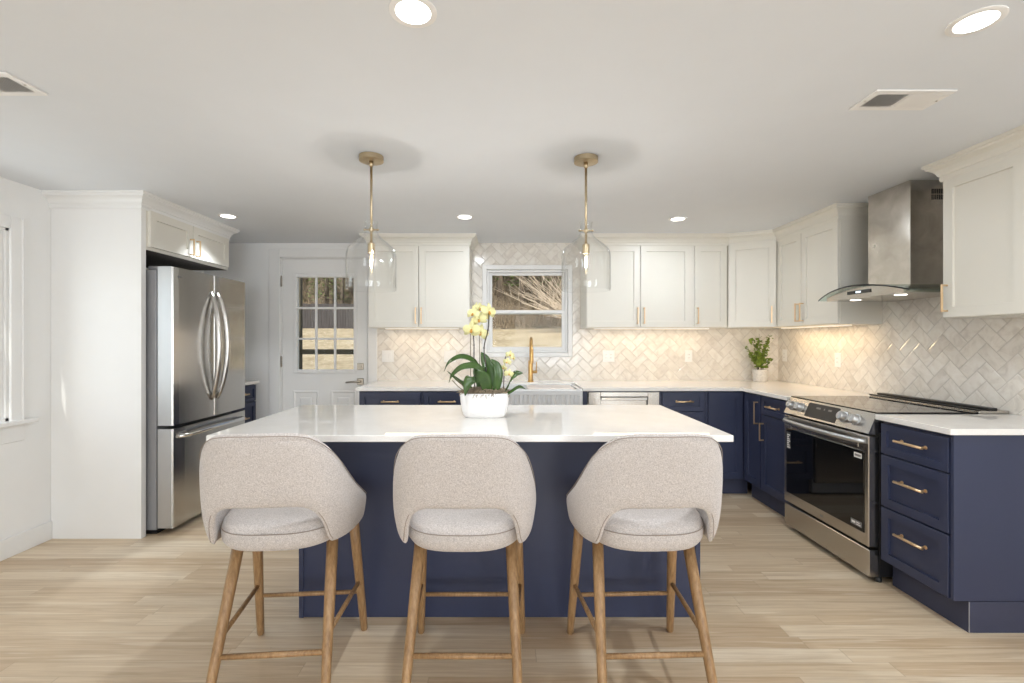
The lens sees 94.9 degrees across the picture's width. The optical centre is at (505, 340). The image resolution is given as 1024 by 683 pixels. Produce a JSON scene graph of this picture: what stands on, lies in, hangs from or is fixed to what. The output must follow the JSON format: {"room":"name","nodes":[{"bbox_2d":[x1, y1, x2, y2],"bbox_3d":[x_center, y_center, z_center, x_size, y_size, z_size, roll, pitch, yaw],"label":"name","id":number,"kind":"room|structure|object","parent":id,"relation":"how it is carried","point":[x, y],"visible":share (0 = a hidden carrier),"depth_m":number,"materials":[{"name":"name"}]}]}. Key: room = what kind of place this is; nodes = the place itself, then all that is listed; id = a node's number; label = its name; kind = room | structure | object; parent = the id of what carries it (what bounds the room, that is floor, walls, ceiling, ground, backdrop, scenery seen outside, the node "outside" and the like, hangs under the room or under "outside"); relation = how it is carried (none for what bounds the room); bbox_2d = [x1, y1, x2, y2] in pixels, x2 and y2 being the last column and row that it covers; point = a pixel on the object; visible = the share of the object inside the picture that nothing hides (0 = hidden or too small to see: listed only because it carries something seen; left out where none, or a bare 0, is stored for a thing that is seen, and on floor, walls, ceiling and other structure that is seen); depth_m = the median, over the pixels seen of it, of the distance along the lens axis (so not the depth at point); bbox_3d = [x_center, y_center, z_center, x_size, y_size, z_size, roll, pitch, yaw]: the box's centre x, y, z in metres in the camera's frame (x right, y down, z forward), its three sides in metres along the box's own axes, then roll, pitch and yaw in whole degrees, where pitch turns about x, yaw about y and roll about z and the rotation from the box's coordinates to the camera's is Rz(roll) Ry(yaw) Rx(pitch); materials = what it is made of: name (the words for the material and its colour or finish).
{"room":"kitchen","nodes":[
{"label":"kitchen","id":0,"kind":"room"},
{"bbox_2d":[0,177,203,540],"bbox_3d":[-3.070,0.165,-0.910,0.140,2.280,11.180,0,0,0],"label":"wall","id":1,"kind":"structure","parent":0,"point":[25,465],"depth_m":2.98,"materials":[{"name":"paint"}]},
{"bbox_2d":[0,213,38,444],"bbox_3d":[-3.039,-0.070,2.382,0.182,1.370,1.185,0,0,0],"label":"window","id":2,"kind":"structure","parent":1,"relation":"in","point":[13,420],"depth_m":2.84,"materials":[{"name":"paint"}]},
{"bbox_2d":[0,521,51,560],"bbox_3d":[-2.993,1.245,-1.700,0.014,0.120,9.599,0,0,0],"label":"baseboard","id":3,"kind":"structure","parent":1,"relation":"attached to","point":[11,546],"depth_m":2.92,"materials":[{"name":"paint"}]},
{"bbox_2d":[146,210,228,269],"bbox_3d":[-2.671,-0.792,3.607,0.641,0.366,0.925,0,0,0],"label":"upper cabinet","id":4,"kind":"object","parent":1,"relation":"attached to","point":[172,242],"visible":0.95,"depth_m":3.54,"materials":[{"name":"beige paint"}]},
{"bbox_2d":[41,190,239,239],"bbox_3d":[-2.670,-0.923,3.585,0.661,0.104,1.102,0,0,0],"label":"trim","id":5,"kind":"structure","parent":4,"relation":"attached to","point":[57,199],"depth_m":3.09,"materials":[{"name":"paint"}]},
{"bbox_2d":[204,243,482,419],"bbox_3d":[-0.140,0.165,4.750,6.020,2.280,0.140,0,0,0],"label":"wall","id":6,"kind":"structure","parent":0,"point":[248,262],"depth_m":4.68,"materials":[{"name":"paint"}]},
{"bbox_2d":[269,248,376,415],"bbox_3d":[-1.812,0.192,4.701,1.074,2.227,0.078,0,0,0],"label":"trim","id":7,"kind":"structure","parent":6,"relation":"attached to","point":[275,254],"depth_m":4.66,"materials":[{"name":"paint"}]},
{"bbox_2d":[280,259,366,410],"bbox_3d":[-1.810,0.238,4.673,0.859,2.109,0.102,0,0,0],"label":"door","id":8,"kind":"structure","parent":6,"relation":"in","point":[316,386],"depth_m":4.68,"materials":[{"name":"paint"}]},
{"bbox_2d":[369,246,471,328],"bbox_3d":[-0.794,-0.549,4.473,0.929,0.852,0.393,0,0,0],"label":"upper cabinet","id":9,"kind":"object","parent":6,"relation":"attached to","point":[434,290],"visible":0.97,"depth_m":4.32,"materials":[{"name":"beige paint"}]},
{"bbox_2d":[359,233,478,252],"bbox_3d":[-0.794,-0.923,4.462,1.057,0.104,0.420,0,0,0],"label":"trim","id":10,"kind":"structure","parent":9,"relation":"attached to","point":[394,239],"depth_m":4.29,"materials":[{"name":"beige paint"}]},
{"bbox_2d":[385,328,458,328],"bbox_3d":[-0.800,-0.118,4.515,0.700,0.010,0.030,0,0,0],"label":"light","id":11,"kind":"object","parent":9,"relation":"attached to","point":[385,328],"visible":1,"depth_m":4.50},
{"bbox_2d":[483,265,571,356],"bbox_3d":[0.217,-0.297,4.741,0.891,0.911,0.158,0,0,0],"label":"window","id":12,"kind":"structure","parent":6,"relation":"in","point":[565,271],"depth_m":4.70,"materials":[{"name":"paint"}]},
{"bbox_2d":[377,243,777,380],"bbox_3d":[0.723,-0.285,4.676,3.995,1.380,0.008,0,0,0],"label":"wall tiles","id":13,"kind":"structure","parent":6,"relation":"attached to","point":[640,354],"depth_m":4.67,"materials":[{"name":"tile"}]},
{"bbox_2d":[382,350,393,361],"bbox_3d":[-1.168,0.150,4.667,0.118,0.116,0.008,0,0,0],"label":"light switch","id":14,"kind":"object","parent":13,"relation":"attached to","point":[387,355],"visible":1,"depth_m":4.67,"materials":[{"name":"white plastic"}]},
{"bbox_2d":[444,350,455,361],"bbox_3d":[-0.552,0.150,4.667,0.118,0.116,0.008,0,0,0],"label":"light switch","id":15,"kind":"object","parent":13,"relation":"attached to","point":[448,354],"visible":0.81,"depth_m":4.67,"materials":[{"name":"white plastic"}]},
{"bbox_2d":[603,350,614,361],"bbox_3d":[1.024,0.150,4.667,0.118,0.116,0.008,0,0,0],"label":"wall outlet","id":16,"kind":"object","parent":13,"relation":"attached to","point":[608,355],"visible":1,"depth_m":4.67,"materials":[{"name":"white plastic"}]},
{"bbox_2d":[685,350,691,361],"bbox_3d":[1.819,0.150,4.667,0.072,0.116,0.008,0,0,0],"label":"wall outlet","id":17,"kind":"object","parent":13,"relation":"attached to","point":[688,353],"visible":1,"depth_m":4.67,"materials":[{"name":"white plastic"}]},
{"bbox_2d":[580,246,690,328],"bbox_3d":[1.225,-0.549,4.473,0.962,0.852,0.393,0,0,0],"label":"upper cabinet","id":18,"kind":"object","parent":6,"relation":"attached to","point":[633,286],"visible":0.98,"depth_m":4.32,"materials":[{"name":"beige paint"}]},
{"bbox_2d":[594,328,708,328],"bbox_3d":[1.400,-0.118,4.515,1.100,0.010,0.030,0,0,0],"label":"light","id":19,"kind":"object","parent":18,"relation":"attached to","point":[594,328],"visible":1,"depth_m":4.50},
{"bbox_2d":[691,246,726,328],"bbox_3d":[1.875,-0.549,4.473,0.335,0.852,0.393,0,0,0],"label":"upper cabinet","id":20,"kind":"object","parent":6,"relation":"attached to","point":[708,263],"visible":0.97,"depth_m":4.32,"materials":[{"name":"beige paint"}]},
{"bbox_2d":[574,203,867,252],"bbox_3d":[1.745,-0.923,4.081,2.436,0.104,0.753,0,0,30],"label":"trim","id":21,"kind":"structure","parent":6,"relation":"attached to","point":[837,211],"depth_m":4.25,"materials":[{"name":"beige paint"}]},
{"bbox_2d":[713,241,786,328],"bbox_3d":[2.376,-0.549,4.392,0.668,0.852,0.556,0,0,0],"label":"upper cabinet","id":22,"kind":"object","parent":6,"relation":"attached to","point":[751,267],"visible":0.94,"depth_m":4.22,"materials":[{"name":"beige paint"}]},
{"bbox_2d":[303,328,561,368],"bbox_3d":[-4.000,0.437,16.010,60.000,2.430,22.380,0,0,0],"label":"lawn","id":23,"kind":"structure","parent":0,"point":[552,337],"depth_m":22.33,"materials":[{"name":"plant"}]},
{"bbox_2d":[303,303,353,328],"bbox_3d":[-9.492,-1.356,27.035,10.215,1.617,0.070,0,0,0],"label":"fence","id":24,"kind":"object","parent":23,"relation":"on","point":[344,317],"visible":0.17,"depth_m":27.00,"materials":[{"name":"grey wood"}]},
{"bbox_2d":[492,276,561,318],"bbox_3d":[2.108,-3.063,24.243,6.849,4.532,6.273,0,0,22],"label":"bare shrub","id":25,"kind":"object","parent":23,"relation":"on","point":[557,304],"visible":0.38,"depth_m":24.26,"materials":[{"name":"beige plant"}]},
{"bbox_3d":[-1.750,1.625,5.511,2.300,0.080,1.378,0,0,0],"label":"porch slab","id":26,"kind":"object","parent":23,"relation":"on","visible":0},
{"bbox_2d":[299,278,353,368],"bbox_3d":[-1.661,0.230,6.000,2.012,2.750,0.090,0,0,0],"label":"porch railing","id":27,"kind":"object","parent":26,"relation":"on","point":[302,351],"visible":0.16,"depth_m":5.98,"materials":[{"name":"brown wood"}]},
{"bbox_2d":[0,0,1023,242],"bbox_3d":[-0.140,-1.035,-0.910,6.020,0.120,11.480,0,0,0],"label":"ceiling","id":28,"kind":"structure","parent":0,"point":[723,116],"depth_m":1.94,"materials":[{"name":"paint"}]},
{"bbox_2d":[0,72,47,95],"bbox_3d":[-1.962,-0.970,1.778,0.312,0.009,0.156,0,0,0],"label":"ceiling vent","id":29,"kind":"object","parent":28,"relation":"in","point":[10,85],"visible":1,"depth_m":1.80,"materials":[{"name":"white plastic"}]},
{"bbox_2d":[218,214,237,218],"bbox_3d":[-2.165,-0.972,3.666,0.140,0.004,0.140,0,0,0],"label":"recessed light","id":30,"kind":"object","parent":28,"relation":"in","point":[229,216],"visible":1,"depth_m":3.67,"materials":[{"name":"white plastic"}]},
{"bbox_2d":[345,152,396,291],"bbox_3d":[-0.708,-0.622,2.480,0.260,0.706,0.260,0,0,0],"label":"pendant light","id":31,"kind":"object","parent":28,"relation":"hanging from","point":[372,159],"visible":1,"depth_m":2.47,"materials":[{"name":"gold metal"}]},
{"bbox_2d":[364,228,378,253],"bbox_3d":[-0.708,-0.529,2.480,0.081,0.134,0.038,0,0,0],"label":"socket","id":32,"kind":"object","parent":31,"relation":"attached to","point":[371,246],"depth_m":2.47,"materials":[{"name":"gold metal"}]},
{"bbox_2d":[389,0,436,27],"bbox_3d":[-0.273,-0.972,1.390,0.140,0.004,0.140,0,0,0],"label":"recessed light","id":33,"kind":"object","parent":28,"relation":"in","point":[409,13],"visible":1,"depth_m":1.39,"materials":[{"name":"white plastic"}]},
{"bbox_2d":[456,214,473,219],"bbox_3d":[-0.320,-0.972,3.690,0.140,0.004,0.140,0,0,0],"label":"recessed light","id":34,"kind":"object","parent":28,"relation":"in","point":[464,217],"visible":1,"depth_m":3.69,"materials":[{"name":"white plastic"}]},
{"bbox_2d":[561,153,610,292],"bbox_3d":[0.428,-0.622,2.500,0.260,0.706,0.260,0,0,0],"label":"pendant light","id":35,"kind":"object","parent":28,"relation":"hanging from","point":[585,160],"visible":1,"depth_m":2.49,"materials":[{"name":"gold metal"}]},
{"bbox_2d":[578,228,593,254],"bbox_3d":[0.428,-0.529,2.500,0.081,0.134,0.038,0,0,0],"label":"socket","id":36,"kind":"object","parent":35,"relation":"attached to","point":[585,247],"depth_m":2.49,"materials":[{"name":"gold metal"}]},
{"bbox_2d":[669,217,686,221],"bbox_3d":[1.375,-0.972,3.750,0.140,0.004,0.140,0,0,0],"label":"recessed light","id":37,"kind":"object","parent":28,"relation":"in","point":[674,219],"visible":1,"depth_m":3.75,"materials":[{"name":"white plastic"}]},
{"bbox_2d":[848,89,956,109],"bbox_3d":[1.595,-0.970,1.897,0.312,0.009,0.153,0,0,0],"label":"ceiling vent","id":38,"kind":"object","parent":28,"relation":"in","point":[880,99],"visible":1,"depth_m":1.88,"materials":[{"name":"white plastic"}]},
{"bbox_2d":[944,5,1008,36],"bbox_3d":[1.434,-0.972,1.433,0.140,0.004,0.140,0,0,0],"label":"recessed light","id":39,"kind":"object","parent":28,"relation":"in","point":[978,20],"visible":1,"depth_m":1.43,"materials":[{"name":"white plastic"}]},
{"bbox_2d":[0,481,1023,682],"bbox_3d":[-0.140,1.365,-0.910,6.020,0.120,11.480,0,0,0],"label":"floor","id":40,"kind":"structure","parent":0,"point":[781,607],"depth_m":2.11,"materials":[{"name":"brown wood"}]},
{"bbox_2d":[51,209,145,538],"bbox_3d":[-2.701,0.165,3.121,0.596,2.280,0.042,0,0,0],"label":"panel","id":41,"kind":"object","parent":40,"relation":"on","point":[98,256],"visible":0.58,"depth_m":3.10,"materials":[{"name":"paint"}]},
{"bbox_2d":[146,266,244,533],"bbox_3d":[-2.548,0.398,3.600,0.822,1.815,0.880,0,0,0],"label":"refrigerator","id":42,"kind":"object","parent":40,"relation":"on","point":[195,321],"visible":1,"depth_m":3.28,"materials":[{"name":"silver metal"}]},
{"bbox_2d":[237,384,255,422],"bbox_3d":[-2.707,0.862,4.364,0.537,0.886,0.605,0,0,0],"label":"base cabinet","id":43,"kind":"object","parent":40,"relation":"on","point":[250,390],"visible":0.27,"depth_m":4.57,"materials":[{"name":"blue paint"}]},
{"bbox_2d":[245,380,258,384],"bbox_3d":[-2.723,0.405,4.369,0.550,0.028,0.618,0,0,0],"label":"countertop","id":44,"kind":"structure","parent":43,"relation":"on","point":[247,382],"depth_m":4.56,"materials":[{"name":"white stone"}]},
{"bbox_2d":[199,433,367,682],"bbox_3d":[-0.842,0.808,1.833,0.543,1.003,0.582,0,0,-5],"label":"bar stool","id":45,"kind":"object","parent":40,"relation":"on","point":[260,492],"visible":1,"depth_m":1.64,"materials":[{"name":"fabric"}]},
{"bbox_2d":[359,391,460,404],"bbox_3d":[-0.752,0.862,4.278,0.965,0.886,0.729,0,0,0],"label":"base cabinet","id":46,"kind":"object","parent":40,"relation":"on","point":[365,397],"visible":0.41,"depth_m":3.96,"materials":[{"name":"blue paint"}]},
{"bbox_2d":[393,434,535,682],"bbox_3d":[-0.152,0.808,1.827,0.543,1.003,0.582,0,0,0],"label":"bar stool","id":47,"kind":"object","parent":40,"relation":"on","point":[452,492],"visible":1,"depth_m":1.62,"materials":[{"name":"fabric"}]},
{"bbox_2d":[299,442,699,617],"bbox_3d":[-0.028,0.862,2.545,1.892,0.886,0.661,0,0,0],"label":"kitchen island","id":48,"kind":"object","parent":40,"relation":"on","point":[387,561],"visible":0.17,"depth_m":2.22,"materials":[{"name":"blue paint"}]},
{"bbox_2d":[206,405,733,441],"bbox_3d":[-0.147,0.405,2.410,2.185,0.028,0.930,0,0,0],"label":"island countertop","id":49,"kind":"structure","parent":48,"relation":"on","point":[325,423],"depth_m":2.23,"materials":[{"name":"white stone"}]},
{"bbox_2d":[444,302,524,417],"bbox_3d":[-0.114,0.095,2.421,0.397,0.593,0.188,0,0,-21],"label":"potted orchid","id":50,"kind":"object","parent":49,"relation":"on","point":[487,399],"visible":1,"depth_m":2.38,"materials":[{"name":"green plant"}]},
{"bbox_2d":[583,391,586,404],"bbox_3d":[0.209,0.862,4.279,0.955,0.886,0.726,0,0,0],"label":"base cabinet","id":51,"kind":"object","parent":40,"relation":"on","point":[584,392],"visible":0.02,"depth_m":3.95,"materials":[{"name":"blue paint"}]},
{"bbox_2d":[587,391,658,404],"bbox_3d":[0.994,0.864,4.291,0.604,0.882,0.702,0,0,0],"label":"dishwasher","id":52,"kind":"object","parent":40,"relation":"on","point":[593,397],"visible":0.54,"depth_m":3.95,"materials":[{"name":"silver metal"}]},
{"bbox_2d":[566,433,722,682],"bbox_3d":[0.523,0.808,1.830,0.543,1.003,0.582,0,0,-2],"label":"bar stool","id":53,"kind":"object","parent":40,"relation":"on","point":[637,492],"visible":1,"depth_m":1.63,"materials":[{"name":"fabric"}]},
{"bbox_2d":[659,391,704,423],"bbox_3d":[1.492,0.862,4.278,0.385,0.886,0.729,0,0,0],"label":"base cabinet","id":54,"kind":"object","parent":40,"relation":"on","point":[691,404],"visible":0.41,"depth_m":3.95,"materials":[{"name":"blue paint"}]},
{"bbox_2d":[705,391,746,493],"bbox_3d":[2.196,0.862,4.296,1.018,0.886,0.692,0,0,0],"label":"base cabinet","id":55,"kind":"object","parent":40,"relation":"on","point":[724,410],"visible":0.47,"depth_m":3.96,"materials":[{"name":"blue paint"}]},
{"bbox_2d":[355,380,868,400],"bbox_3d":[0.724,0.405,3.986,3.962,0.028,1.368,0,0,0],"label":"countertop","id":56,"kind":"structure","parent":55,"relation":"on","point":[783,390],"depth_m":4.04,"materials":[{"name":"white stone"}]},
{"bbox_2d":[527,337,536,381],"bbox_3d":[0.256,0.176,4.419,0.093,0.430,0.222,0,0,0],"label":"kitchen faucet","id":57,"kind":"object","parent":56,"relation":"on","point":[531,371],"visible":1,"depth_m":4.48,"materials":[{"name":"gold metal"}]},
{"bbox_2d":[500,384,582,404],"bbox_3d":[0.194,0.526,4.155,0.888,0.247,0.540,0,0,0],"label":"farmhouse sink","id":58,"kind":"object","parent":56,"relation":"in","point":[520,396],"visible":0.3,"depth_m":3.89,"materials":[{"name":"white ceramic"}]},
{"bbox_2d":[500,384,581,389],"bbox_3d":[0.194,0.526,4.161,0.888,0.247,0.528,0,0,0],"label":"basin","id":59,"kind":"object","parent":58,"relation":"in","point":[511,386],"depth_m":4.36,"materials":[{"name":"white ceramic"}]},
{"bbox_2d":[526,385,573,388],"bbox_3d":[0.388,0.409,4.143,0.395,0.016,0.335,0,0,0],"label":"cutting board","id":60,"kind":"object","parent":58,"relation":"on","point":[527,386],"visible":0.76,"depth_m":4.06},
{"bbox_2d":[745,335,773,381],"bbox_3d":[2.458,0.161,4.554,0.256,0.460,0.162,0,0,24],"label":"potted shrub","id":61,"kind":"object","parent":56,"relation":"on","point":[758,375],"visible":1,"depth_m":4.53,"materials":[{"name":"green plant"}]},
{"bbox_2d":[752,369,767,381],"bbox_3d":[2.462,0.333,4.545,0.138,0.116,0.138,0,0,0],"label":"pot","id":62,"kind":"object","parent":56,"relation":"on","point":[758,375],"depth_m":4.49,"materials":[{"name":"white ceramic"}]},
{"bbox_2d":[744,392,768,506],"bbox_3d":[2.023,0.862,3.818,0.114,0.886,0.262,0,0,0],"label":"base cabinet","id":63,"kind":"object","parent":40,"relation":"on","point":[752,402],"visible":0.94,"depth_m":3.83,"materials":[{"name":"blue paint"}]},
{"bbox_2d":[759,396,792,516],"bbox_3d":[2.332,0.862,3.495,0.737,0.886,0.382,0,0,0],"label":"base cabinet","id":64,"kind":"object","parent":40,"relation":"on","point":[772,439],"visible":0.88,"depth_m":3.53,"materials":[{"name":"blue paint"}]},
{"bbox_2d":[783,393,1008,582],"bbox_3d":[2.295,0.833,2.908,0.830,0.944,0.765,0,0,0],"label":"electric range","id":65,"kind":"object","parent":40,"relation":"on","point":[833,453],"visible":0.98,"depth_m":2.78,"materials":[{"name":"silver metal"}]},
{"bbox_2d":[791,396,977,413],"bbox_3d":[2.270,0.387,2.908,0.546,0.007,0.765,0,0,0],"label":"cooktop","id":66,"kind":"object","parent":65,"relation":"in","point":[852,404],"depth_m":2.80,"materials":[{"name":"black glass"}]},
{"bbox_2d":[881,421,1023,632],"bbox_3d":[2.332,0.862,2.306,0.737,0.886,0.412,0,0,0],"label":"base cabinet","id":67,"kind":"object","parent":40,"relation":"on","point":[952,510],"visible":1,"depth_m":2.10,"materials":[{"name":"blue paint"}]},
{"bbox_2d":[875,414,1023,434],"bbox_3d":[2.340,0.405,2.299,0.730,0.028,0.427,0,0,0],"label":"countertop","id":68,"kind":"structure","parent":67,"relation":"on","point":[949,424],"depth_m":2.25,"materials":[{"name":"white stone"}]},
{"bbox_3d":[2.790,0.165,-0.910,0.140,2.280,11.180,0,0,0],"label":"wall","id":69,"kind":"structure","parent":0,"visible":0},
{"bbox_2d":[777,220,881,326],"bbox_3d":[2.534,-0.549,3.761,0.353,0.852,0.763,0,0,0],"label":"upper cabinet","id":70,"kind":"object","parent":69,"relation":"attached to","point":[814,263],"visible":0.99,"depth_m":3.55,"materials":[{"name":"beige paint"}]},
{"bbox_2d":[781,325,851,328],"bbox_3d":[2.565,-0.118,3.925,0.030,0.010,0.850,0,0,0],"label":"light","id":71,"kind":"object","parent":70,"relation":"attached to","point":[828,325],"visible":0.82,"depth_m":3.87,"materials":[{"name":"white plastic"}]},
{"bbox_2d":[818,180,942,301],"bbox_3d":[2.449,-0.623,2.978,0.523,0.702,0.755,0,0,0],"label":"range hood","id":72,"kind":"object","parent":69,"relation":"attached to","point":[905,220],"visible":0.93,"depth_m":2.87,"materials":[{"name":"silver metal"}]},
{"bbox_2d":[778,297,1023,415],"bbox_3d":[2.716,-0.285,3.371,0.008,1.380,2.602,0,0,0],"label":"wall tiles","id":73,"kind":"structure","parent":69,"relation":"attached to","point":[915,351],"depth_m":3.10,"materials":[{"name":"tile"}]},
{"bbox_2d":[782,349,786,361],"bbox_3d":[2.707,0.140,4.560,0.008,0.116,0.072,0,0,0],"label":"wall outlet","id":74,"kind":"object","parent":73,"relation":"attached to","point":[784,351],"visible":1,"depth_m":4.55,"materials":[{"name":"white plastic"}]},
{"bbox_2d":[835,353,840,366],"bbox_3d":[2.707,0.155,3.830,0.008,0.116,0.072,0,0,0],"label":"wall outlet","id":75,"kind":"object","parent":73,"relation":"attached to","point":[837,355],"visible":1,"depth_m":3.82,"materials":[{"name":"white plastic"}]},
{"bbox_2d":[940,152,1023,318],"bbox_3d":[2.534,-0.549,2.365,0.353,0.852,0.419,0,0,0],"label":"upper cabinet","id":76,"kind":"object","parent":69,"relation":"attached to","point":[983,208],"visible":0.99,"depth_m":2.36,"materials":[{"name":"beige paint"}]},
{"bbox_2d":[921,125,1023,181],"bbox_3d":[2.522,-0.923,2.365,0.380,0.104,0.551,0,0,0],"label":"trim","id":77,"kind":"structure","parent":76,"relation":"attached to","point":[1010,143],"depth_m":2.34,"materials":[{"name":"beige paint"}]},
{"label":"outside","id":78,"kind":"structure","parent":0,"visible":0},
{"bbox_2d":[308,276,561,328],"bbox_3d":[-5.000,-9.665,48.500,110.000,18.180,43.000,0,0,0],"label":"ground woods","id":79,"kind":"structure","parent":78,"point":[552,325],"depth_m":30.39,"materials":[{"name":"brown plant"}]},
{"bbox_2d":[303,279,307,299],"bbox_3d":[-13.742,-9.002,31.143,7.601,13.501,8.307,0,0,33],"label":"bare tree","id":80,"kind":"object","parent":79,"relation":"on","point":[304,282],"visible":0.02,"depth_m":31.37,"materials":[{"name":"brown plant"}]},
{"bbox_2d":[304,278,343,303],"bbox_3d":[-10.153,-5.165,27.999,5.272,8.372,3.686,0,0,8],"label":"bare tree","id":81,"kind":"object","parent":79,"relation":"on","point":[342,279],"visible":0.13,"depth_m":28.23,"materials":[{"name":"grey plant"}]},
{"bbox_2d":[304,278,349,303],"bbox_3d":[-10.864,-4.279,28.373,2.988,6.568,2.899,0,0,0],"label":"pine tree","id":82,"kind":"object","parent":79,"relation":"on","point":[327,286],"visible":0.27,"depth_m":28.29,"materials":[{"name":"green plant"}]},
{"bbox_2d":[324,278,336,303],"bbox_3d":[-11.413,-6.647,30.092,5.876,9.676,4.673,0,0,33],"label":"bare tree","id":83,"kind":"object","parent":79,"relation":"on","point":[324,278],"visible":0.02,"depth_m":30.34,"materials":[{"name":"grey plant"}]},
{"bbox_2d":[344,278,353,292],"bbox_3d":[-9.131,-5.119,29.296,4.736,7.799,3.767,0,0,-6],"label":"bare tree","id":84,"kind":"object","parent":79,"relation":"on","point":[344,278],"visible":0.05,"depth_m":29.29,"materials":[{"name":"grey plant"}]},
{"bbox_2d":[303,276,561,328],"bbox_3d":[-4.966,-4.272,33.411,28.108,7.249,13.245,0,0,0],"label":"undergrowth","id":85,"kind":"object","parent":79,"relation":"on","point":[499,316],"visible":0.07,"depth_m":29.91,"materials":[{"name":"brown plant"}]},
{"bbox_2d":[493,276,527,306],"bbox_3d":[-0.362,-6.405,31.087,4.089,8.988,3.967,0,0,-43],"label":"pine tree","id":86,"kind":"object","parent":79,"relation":"on","point":[497,278],"visible":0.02,"depth_m":30.84,"materials":[{"name":"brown plant"}]},
{"bbox_2d":[499,276,526,306],"bbox_3d":[0.196,-7.734,31.312,7.293,11.581,5.099,0,0,17],"label":"bare tree","id":87,"kind":"object","parent":79,"relation":"on","point":[501,279],"visible":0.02,"depth_m":30.77,"materials":[{"name":"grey plant"}]},
{"bbox_2d":[502,276,561,309],"bbox_3d":[1.998,-6.179,29.986,4.246,9.333,4.119,0,0,31],"label":"pine tree","id":88,"kind":"object","parent":79,"relation":"on","point":[536,277],"visible":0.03,"depth_m":29.86,"materials":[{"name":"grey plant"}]},
{"bbox_2d":[520,276,547,315],"bbox_3d":[1.611,-6.727,29.025,4.836,10.983,6.916,0,0,-15],"label":"bare tree","id":89,"kind":"object","parent":79,"relation":"on","point":[522,290],"visible":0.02,"depth_m":29.07,"materials":[{"name":"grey plant"}]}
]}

